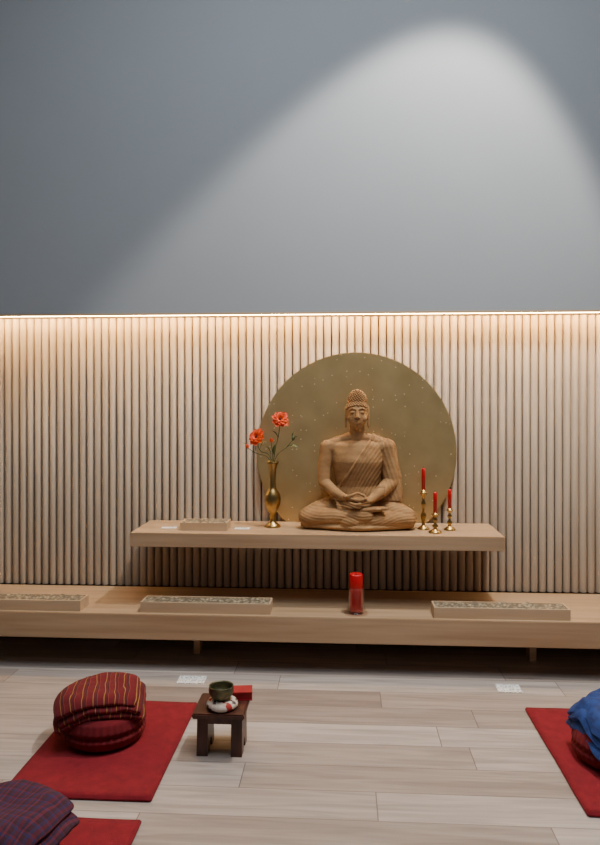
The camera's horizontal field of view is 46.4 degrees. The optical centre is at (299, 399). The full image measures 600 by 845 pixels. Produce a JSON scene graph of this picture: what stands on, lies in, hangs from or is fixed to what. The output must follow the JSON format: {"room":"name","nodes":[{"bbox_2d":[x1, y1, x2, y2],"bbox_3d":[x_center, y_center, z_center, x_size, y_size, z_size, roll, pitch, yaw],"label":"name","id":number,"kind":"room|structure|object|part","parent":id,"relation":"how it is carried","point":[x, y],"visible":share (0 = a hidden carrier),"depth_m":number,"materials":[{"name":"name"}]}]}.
{"room":"house of worship","nodes":[
{"label":"house of worship","id":0,"kind":"room"},
{"bbox_2d":[0,0,599,316],"bbox_3d":[0.032,-1.791,3.805,5.600,2.658,0.200,0,0,4],"label":"wall","id":1,"kind":"structure","parent":0,"point":[157,156],"depth_m":3.71,"materials":[{"name":"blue paint"}]},
{"bbox_2d":[14,316,67,316],"bbox_3d":[-1.408,-0.457,3.806,0.288,0.006,0.018,0,0,4],"label":"strip light","id":2,"kind":"object","parent":1,"relation":"attached to","point":[14,316],"depth_m":3.81,"materials":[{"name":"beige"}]},
{"bbox_2d":[148,315,202,315],"bbox_3d":[-0.669,-0.457,3.761,0.290,0.006,0.018,0,0,4],"label":"strip light","id":3,"kind":"object","parent":1,"relation":"attached to","point":[148,315],"depth_m":3.76,"materials":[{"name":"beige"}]},
{"bbox_2d":[0,310,599,316],"bbox_3d":[0.026,-0.460,3.706,5.600,0.012,0.007,0,0,4],"label":"trim","id":4,"kind":"structure","parent":1,"relation":"attached to","point":[486,311],"depth_m":3.70,"materials":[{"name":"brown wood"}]},
{"bbox_2d":[0,636,599,844],"bbox_3d":[-0.133,1.330,1.105,5.600,0.100,5.390,0,0,4],"label":"floor","id":5,"kind":"structure","parent":0,"point":[346,744],"depth_m":2.62,"materials":[{"name":"brown wood"}]},
{"bbox_2d":[60,817,140,844],"bbox_3d":[-0.749,1.272,1.775,0.501,0.016,0.717,0,0,4],"label":"floor mat","id":6,"kind":"object","parent":5,"relation":"on","point":[90,831],"visible":0.49,"depth_m":2.05,"materials":[{"name":"fabric"}]},
{"bbox_3d":[-0.798,1.204,1.862,0.303,0.119,0.302,0,0,4],"label":"cushion","id":7,"kind":"object","parent":6,"relation":"on","visible":0},
{"bbox_2d":[0,779,79,844],"bbox_3d":[-0.790,1.133,1.867,0.348,0.129,0.293,0,0,15],"label":"plaid blanket","id":8,"kind":"object","parent":7,"relation":"on","point":[31,813],"visible":1,"depth_m":1.85,"materials":[{"name":"purple fabric"}]},
{"bbox_2d":[11,701,196,801],"bbox_3d":[-0.700,1.272,2.595,0.499,0.016,0.717,0,0,4],"label":"floor mat","id":9,"kind":"object","parent":5,"relation":"on","point":[133,772],"visible":0.59,"depth_m":2.44,"materials":[{"name":"fabric"}]},
{"bbox_2d":[63,711,145,751],"bbox_3d":[-0.733,1.204,2.630,0.303,0.118,0.302,0,0,4],"label":"cushion","id":10,"kind":"object","parent":9,"relation":"on","point":[102,735],"visible":0.45,"depth_m":2.50,"materials":[{"name":"fabric"}]},
{"bbox_2d":[53,672,145,734],"bbox_3d":[-0.751,1.130,2.640,0.334,0.146,0.278,0,0,-11],"label":"striped blanket","id":11,"kind":"object","parent":10,"relation":"on","point":[105,695],"visible":1,"depth_m":2.54,"materials":[{"name":"red fabric"}]},
{"bbox_2d":[176,675,206,683],"bbox_3d":[-0.494,1.279,3.201,0.125,0.002,0.085,0,0,2],"label":"printed card","id":12,"kind":"object","parent":5,"relation":"on","point":[182,679],"visible":1,"depth_m":3.20,"materials":[{"name":"paper"}]},
{"bbox_2d":[192,693,249,756],"bbox_3d":[-0.286,1.199,2.577,0.188,0.162,0.184,0,0,4],"label":"wooden stool","id":13,"kind":"object","parent":5,"relation":"on","point":[206,718],"visible":0.79,"depth_m":2.52,"materials":[{"name":"brown wood"}]},
{"bbox_3d":[-0.348,1.208,2.581,0.040,0.143,0.132,0,0,3],"label":"leg","id":14,"kind":"part","parent":13,"relation":"part of","materials":[{"name":"brown wood"}]},
{"bbox_3d":[-0.286,1.127,2.577,0.188,0.019,0.184,0,0,3],"label":"seat","id":15,"kind":"part","parent":13,"relation":"part of","materials":[{"name":"brown wood"}]},
{"bbox_2d":[206,696,237,712],"bbox_3d":[-0.283,1.103,2.547,0.116,0.031,0.116,0,0,4],"label":"cushion","id":16,"kind":"object","parent":13,"relation":"on","point":[231,703],"visible":0.79,"depth_m":2.51,"materials":[{"name":"white fabric"}]},
{"bbox_2d":[209,680,233,701],"bbox_3d":[-0.287,1.064,2.549,0.092,0.050,0.092,0,0,4],"label":"bowl","id":17,"kind":"object","parent":16,"relation":"on","point":[222,690],"visible":1,"depth_m":2.53,"materials":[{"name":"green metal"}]},
{"bbox_3d":[-0.224,1.208,2.574,0.040,0.143,0.132,0,0,3],"label":"leg","id":18,"kind":"part","parent":13,"relation":"part of","materials":[{"name":"brown wood"}]},
{"bbox_2d":[232,685,251,700],"bbox_3d":[-0.225,1.103,2.634,0.090,0.031,0.066,0,0,-3],"label":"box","id":19,"kind":"object","parent":13,"relation":"on","point":[241,692],"visible":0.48,"depth_m":2.61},
{"bbox_2d":[0,584,599,661],"bbox_3d":[0.013,1.145,3.497,5.600,0.270,0.483,0,0,4],"label":"bench","id":20,"kind":"object","parent":5,"relation":"on","point":[112,612],"visible":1,"depth_m":3.30,"materials":[{"name":"brown wood"}]},
{"bbox_2d":[0,593,88,610],"bbox_3d":[-1.357,0.983,3.419,0.623,0.054,0.110,0,0,4],"label":"wooden tray","id":21,"kind":"object","parent":20,"relation":"on","point":[8,601],"visible":1,"depth_m":3.37,"materials":[{"name":"brown wood"}]},
{"bbox_3d":[-0.518,1.205,3.563,0.032,0.150,0.070,0,0,3],"label":"leg","id":22,"kind":"part","parent":20,"relation":"part of","materials":[{"name":"brown wood"}]},
{"bbox_2d":[140,596,272,614],"bbox_3d":[-0.446,0.983,3.364,0.621,0.054,0.110,0,0,4],"label":"wooden tray","id":23,"kind":"object","parent":20,"relation":"on","point":[149,604],"visible":1,"depth_m":3.32,"materials":[{"name":"brown wood"}]},
{"bbox_2d":[431,601,570,620],"bbox_3d":[0.933,0.983,3.274,0.618,0.054,0.110,0,0,4],"label":"wooden tray","id":24,"kind":"object","parent":20,"relation":"on","point":[439,609],"visible":1,"depth_m":3.23,"materials":[{"name":"brown wood"}]},
{"bbox_3d":[1.143,1.205,3.462,0.032,0.150,0.070,0,0,3],"label":"leg","id":25,"kind":"part","parent":20,"relation":"part of","materials":[{"name":"brown wood"}]},
{"bbox_3d":[0.266,0.947,3.315,0.114,0.125,0.114,0,0,4],"label":"glass holder","id":26,"kind":"object","parent":20,"relation":"on","visible":0},
{"bbox_2d":[349,572,362,612],"bbox_3d":[0.266,0.909,3.315,0.064,0.175,0.064,0,0,4],"label":"candle","id":27,"kind":"object","parent":26,"relation":"in","point":[355,578],"visible":1,"depth_m":3.29,"materials":[{"name":"red wax"}]},
{"bbox_2d":[495,684,522,692],"bbox_3d":[0.925,1.279,3.104,0.105,0.002,0.085,0,0,5],"label":"printed card","id":28,"kind":"object","parent":5,"relation":"on","point":[509,688],"visible":1,"depth_m":3.10,"materials":[{"name":"paper"}]},
{"bbox_2d":[525,707,599,816],"bbox_3d":[1.149,1.272,2.502,0.492,0.016,0.747,0,0,4],"label":"floor mat","id":29,"kind":"object","parent":5,"relation":"on","point":[583,778],"visible":0.7,"depth_m":2.48,"materials":[{"name":"fabric"}]},
{"bbox_2d":[571,729,599,769],"bbox_3d":[1.118,1.204,2.466,0.303,0.118,0.302,0,0,4],"label":"cushion","id":30,"kind":"object","parent":29,"relation":"on","point":[580,745],"visible":0.44,"depth_m":2.42,"materials":[{"name":"fabric"}]},
{"bbox_2d":[566,688,599,760],"bbox_3d":[1.131,1.137,2.474,0.312,0.159,0.305,0,0,-8],"label":"blue shawl","id":31,"kind":"object","parent":30,"relation":"on","point":[584,715],"visible":1,"depth_m":2.45,"materials":[{"name":"blue fabric"}]},
{"bbox_2d":[0,313,599,593],"bbox_3d":[0.035,0.409,3.850,5.600,1.742,0.110,0,0,4],"label":"wall","id":32,"kind":"structure","parent":0,"point":[479,314],"depth_m":3.80,"materials":[{"name":"beige wood"}]},
{"bbox_2d":[0,315,599,592],"bbox_3d":[0.022,0.282,3.775,5.581,1.456,0.036,0,0,4],"label":"wall panel","id":33,"kind":"object","parent":32,"relation":"attached to","point":[100,418],"visible":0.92,"depth_m":3.78,"materials":[{"name":"brown wood"}]},
{"bbox_2d":[130,520,504,550],"bbox_3d":[0.081,0.682,3.555,1.804,0.068,0.387,0,0,4],"label":"shelf","id":34,"kind":"object","parent":33,"relation":"attached to","point":[291,535],"visible":0.91,"depth_m":3.38,"materials":[{"name":"brown wood"}]},
{"bbox_2d":[161,527,176,528],"bbox_3d":[-0.663,0.647,3.547,0.075,0.002,0.045,0,0,1],"label":"printed card","id":35,"kind":"object","parent":34,"relation":"on","point":[162,527],"visible":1,"depth_m":3.54,"materials":[{"name":"paper"}]},
{"bbox_2d":[180,518,230,530],"bbox_3d":[-0.475,0.626,3.526,0.235,0.044,0.120,0,0,4],"label":"wooden tray","id":36,"kind":"object","parent":34,"relation":"on","point":[187,524],"visible":1,"depth_m":3.47,"materials":[{"name":"brown wood"}]},
{"bbox_2d":[235,527,249,529],"bbox_3d":[-0.290,0.647,3.524,0.075,0.002,0.045,0,0,6],"label":"printed card","id":37,"kind":"object","parent":34,"relation":"on","point":[240,528],"visible":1,"depth_m":3.52,"materials":[{"name":"paper"}]},
{"bbox_2d":[244,412,296,527],"bbox_3d":[-0.150,0.354,3.566,0.294,0.589,0.105,0,0,4],"label":"flower vase","id":38,"kind":"object","parent":34,"relation":"on","point":[272,499],"visible":1,"depth_m":3.55,"materials":[{"name":"gold metal"}]},
{"bbox_3d":[-0.121,0.251,3.565,0.044,0.295,0.023,0,0,3],"label":"stem","id":39,"kind":"part","parent":38,"relation":"part of","materials":[{"name":"plant"}]},
{"bbox_2d":[298,389,416,530],"bbox_3d":[0.291,0.296,3.560,0.597,0.703,0.283,0,0,4],"label":"statue","id":40,"kind":"object","parent":34,"relation":"on","point":[359,459],"visible":1,"depth_m":3.52,"materials":[{"name":"wood"}]},
{"bbox_2d":[417,466,428,529],"bbox_3d":[0.620,0.490,3.514,0.060,0.315,0.060,0,0,4],"label":"brass candlestick","id":41,"kind":"object","parent":34,"relation":"on","point":[423,493],"visible":1,"depth_m":3.50,"materials":[{"name":"gold metal"}]},
{"bbox_2d":[422,468,424,489],"bbox_3d":[0.620,0.404,3.514,0.019,0.124,0.019,0,0,3],"label":"candle","id":42,"kind":"object","parent":41,"relation":"on","point":[423,469],"depth_m":3.50,"materials":[{"name":"red wax"}]},
{"bbox_2d":[429,492,441,533],"bbox_3d":[0.660,0.544,3.416,0.064,0.207,0.064,0,0,4],"label":"brass candlestick","id":43,"kind":"object","parent":34,"relation":"on","point":[435,514],"visible":1,"depth_m":3.41,"materials":[{"name":"gold metal"}]},
{"bbox_2d":[433,492,436,512],"bbox_3d":[0.660,0.504,3.416,0.019,0.108,0.019,0,0,3],"label":"candle","id":44,"kind":"object","parent":43,"relation":"on","point":[435,493],"depth_m":3.41,"materials":[{"name":"red wax"}]},
{"bbox_2d":[444,489,455,530],"bbox_3d":[0.747,0.542,3.491,0.058,0.212,0.058,0,0,4],"label":"brass candlestick","id":45,"kind":"object","parent":34,"relation":"on","point":[449,509],"visible":1,"depth_m":3.48,"materials":[{"name":"gold metal"}]},
{"bbox_2d":[448,489,451,508],"bbox_3d":[0.747,0.497,3.491,0.019,0.104,0.019,0,0,3],"label":"candle","id":46,"kind":"object","parent":45,"relation":"on","point":[449,490],"depth_m":3.48,"materials":[{"name":"red wax"}]},
{"bbox_2d":[257,352,456,551],"bbox_3d":[0.297,0.276,3.722,1.058,1.058,0.016,0,0,4],"label":"disc","id":47,"kind":"object","parent":33,"relation":"attached to","point":[405,409],"visible":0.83,"depth_m":3.71,"materials":[{"name":"gold metal"}]},
{"bbox_2d":[281,314,336,314],"bbox_3d":[0.048,-0.457,3.717,0.292,0.006,0.018,0,0,4],"label":"strip light","id":48,"kind":"object","parent":32,"relation":"attached to","point":[306,314],"depth_m":3.72,"materials":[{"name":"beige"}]},
{"bbox_2d":[415,313,470,313],"bbox_3d":[0.751,-0.457,3.674,0.288,0.006,0.018,0,0,4],"label":"strip light","id":49,"kind":"object","parent":32,"relation":"attached to","point":[415,313],"depth_m":3.67,"materials":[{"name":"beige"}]},
{"bbox_2d":[549,312,599,312],"bbox_3d":[1.424,-0.457,3.632,0.259,0.006,0.016,0,0,4],"label":"strip light","id":50,"kind":"object","parent":32,"relation":"attached to","point":[549,312],"depth_m":3.63,"materials":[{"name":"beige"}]}
]}

